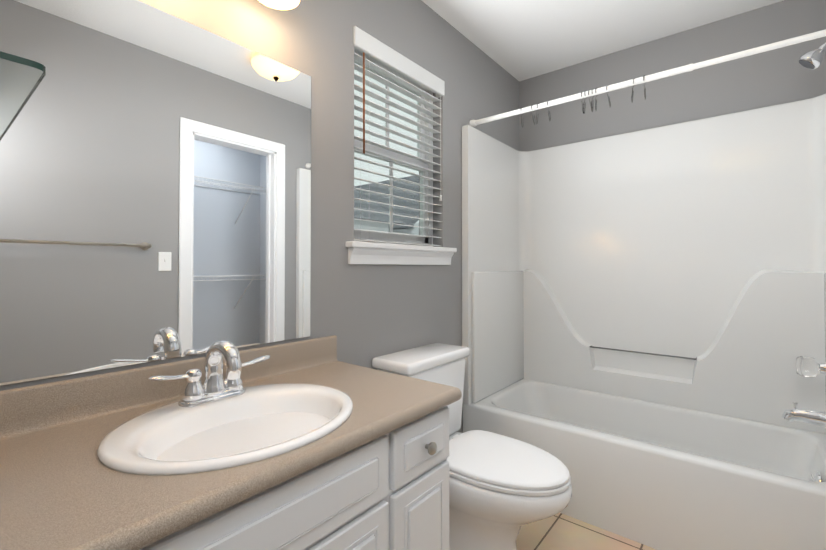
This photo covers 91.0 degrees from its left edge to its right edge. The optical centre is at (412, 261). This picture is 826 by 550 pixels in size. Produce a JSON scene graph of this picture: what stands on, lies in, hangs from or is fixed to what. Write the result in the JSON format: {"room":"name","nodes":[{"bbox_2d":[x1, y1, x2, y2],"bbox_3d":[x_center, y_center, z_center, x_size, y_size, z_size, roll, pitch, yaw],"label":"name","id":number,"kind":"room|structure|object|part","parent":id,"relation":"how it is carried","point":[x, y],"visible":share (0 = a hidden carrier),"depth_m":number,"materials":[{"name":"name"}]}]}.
{"room":"bathroom","nodes":[
{"label":"bathroom","id":0,"kind":"room"},
{"bbox_2d":[0,0,518,432],"bbox_3d":[-0.187,-0.056,1.830,0.160,2.470,3.024,-1,-1,39],"label":"wall","id":1,"kind":"structure","parent":0,"point":[365,314],"depth_m":1.66,"materials":[{"name":"grey paint"}]},
{"bbox_2d":[0,0,310,385],"bbox_3d":[-0.692,-0.208,1.078,0.005,0.942,1.012,-1,-1,39],"label":"mirror","id":2,"kind":"object","parent":1,"relation":"attached to","point":[155,184],"visible":1,"depth_m":1.06,"materials":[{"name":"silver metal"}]},
{"bbox_2d":[258,0,299,9],"bbox_3d":[-0.619,-0.902,1.029,0.192,0.180,0.760,-1,-1,39],"label":"sconce","id":3,"kind":"object","parent":1,"relation":"attached to","point":[283,4],"visible":1,"depth_m":1.29,"materials":[{"name":"white glass"}]},
{"bbox_2d":[354,48,432,245],"bbox_3d":[-0.115,-0.507,1.949,0.060,0.885,0.628,-1,-1,39],"label":"window unit","id":4,"kind":"structure","parent":1,"relation":"in","point":[370,235],"depth_m":1.98,"materials":[{"name":"white plastic"}]},
{"bbox_2d":[354,26,444,245],"bbox_3d":[-0.057,-0.503,1.903,0.071,0.902,0.636,-1,-1,39],"label":"window blind","id":5,"kind":"object","parent":4,"relation":"attached to","point":[365,43],"visible":0.75,"depth_m":1.86,"materials":[{"name":"white plastic"}]},
{"bbox_2d":[346,241,456,264],"bbox_3d":[-0.042,-0.032,1.900,0.108,0.090,0.743,-1,-1,39],"label":"window sill","id":6,"kind":"structure","parent":1,"relation":"attached to","point":[359,252],"depth_m":1.80,"materials":[{"name":"white wood"}]},
{"bbox_2d":[470,29,825,127],"bbox_3d":[0.948,-0.774,1.864,1.568,0.111,0.042,-1,-1,39],"label":"rail","id":7,"kind":"object","parent":1,"relation":"attached to","point":[644,79],"visible":1,"depth_m":1.80,"materials":[{"name":"white metal"}]},
{"bbox_2d":[516,513,656,549],"bbox_3d":[0.782,1.218,1.025,2.660,0.100,3.024,-1,-1,39],"label":"floor","id":8,"kind":"structure","parent":0,"point":[559,531],"depth_m":1.73,"materials":[{"name":"tile"}]},
{"bbox_2d":[0,335,461,549],"bbox_3d":[-0.433,0.683,0.927,0.580,0.968,1.124,-1,-1,39],"label":"bathroom vanity","id":9,"kind":"object","parent":8,"relation":"on","point":[313,444],"visible":1,"depth_m":0.88,"materials":[{"name":"painted wood"},{"name":"brushed nickel"}]},
{"bbox_2d":[147,340,270,407],"bbox_3d":[-0.487,0.278,1.036,0.149,0.156,0.311,-1,-1,39],"label":"faucet","id":10,"kind":"object","parent":9,"relation":"on","point":[216,391],"depth_m":1.04,"materials":[{"name":"silver metal"}]},
{"bbox_2d":[97,383,353,499],"bbox_3d":[-0.396,0.426,0.946,0.459,0.144,0.544,-1,-1,39],"label":"sink","id":11,"kind":"object","parent":9,"relation":"in","point":[182,449],"depth_m":0.87,"materials":[{"name":"white ceramic"}]},
{"bbox_3d":[0.046,0.497,1.084,0.031,0.034,0.034,-1,-1,39],"label":"knob","id":12,"kind":"part","parent":9,"relation":"part of","materials":[{"name":"silver metal"}]},
{"bbox_2d":[372,343,571,549],"bbox_3d":[0.255,0.788,1.637,0.744,0.777,0.460,-1,-1,39],"label":"toilet","id":13,"kind":"object","parent":8,"relation":"on","point":[503,489],"visible":0.69,"depth_m":1.51,"materials":[{"name":"white ceramic"}]},
{"bbox_3d":[0.051,0.596,1.805,0.218,0.389,0.460,-1,-1,39],"label":"tank","id":14,"kind":"part","parent":13,"relation":"part of","materials":[{"name":"white ceramic"}]},
{"bbox_3d":[0.337,0.769,1.570,0.524,0.040,0.388,-1,-1,39],"label":"seat","id":15,"kind":"part","parent":13,"relation":"part of","materials":[{"name":"white plastic"}]},
{"bbox_2d":[462,42,825,549],"bbox_3d":[1.121,0.124,2.063,1.565,2.115,0.760,-1,-1,39],"label":"shower","id":16,"kind":"object","parent":8,"relation":"on","point":[644,326],"visible":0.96,"depth_m":2.14,"materials":[{"name":"white plastic"}]},
{"bbox_2d":[422,0,783,80],"bbox_3d":[0.782,-1.351,1.058,2.660,0.100,3.024,-1,-1,39],"label":"ceiling","id":17,"kind":"structure","parent":0,"point":[520,40],"depth_m":2.19,"materials":[{"name":"white paint"}]},
{"bbox_2d":[519,0,825,150],"bbox_3d":[1.760,-0.053,2.117,2.500,2.470,0.120,-1,-1,39],"label":"wall","id":18,"kind":"structure","parent":0,"point":[781,75],"depth_m":2.25,"materials":[{"name":"grey paint"}]},
{"bbox_3d":[-0.078,-0.082,-0.143,2.500,2.470,0.100,-1,-1,39],"label":"wall","id":19,"kind":"structure","parent":0,"visible":0},
{"bbox_2d":[0,51,45,140],"bbox_3d":[-0.728,-0.417,0.592,0.545,0.402,0.212,-1,-1,39],"label":"glass shelf","id":20,"kind":"object","parent":19,"relation":"attached to","point":[20,60],"visible":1,"depth_m":0.53,"materials":[{"name":"grey"}]},
{"label":"outside","id":21,"kind":"structure","parent":0,"visible":0},
{"bbox_3d":[-18.140,4.611,27.515,59.500,0.200,100.000,-1,-1,39],"label":"ground","id":22,"kind":"structure","parent":21,"visible":0},
{"bbox_2d":[354,220,418,234],"bbox_3d":[-2.817,0.350,15.109,7.000,8.000,14.000,-1,-1,39],"label":"house","id":23,"kind":"structure","parent":22,"relation":"on","point":[366,225],"depth_m":11.87,"materials":[{"name":"white"}]},
{"bbox_2d":[354,176,418,229],"bbox_3d":[-2.817,-2.449,15.145,7.800,2.700,14.800,-1,-1,39],"label":"roof","id":24,"kind":"structure","parent":23,"relation":"on","point":[377,206],"depth_m":14.72,"materials":[{"name":"grey"}]}
]}

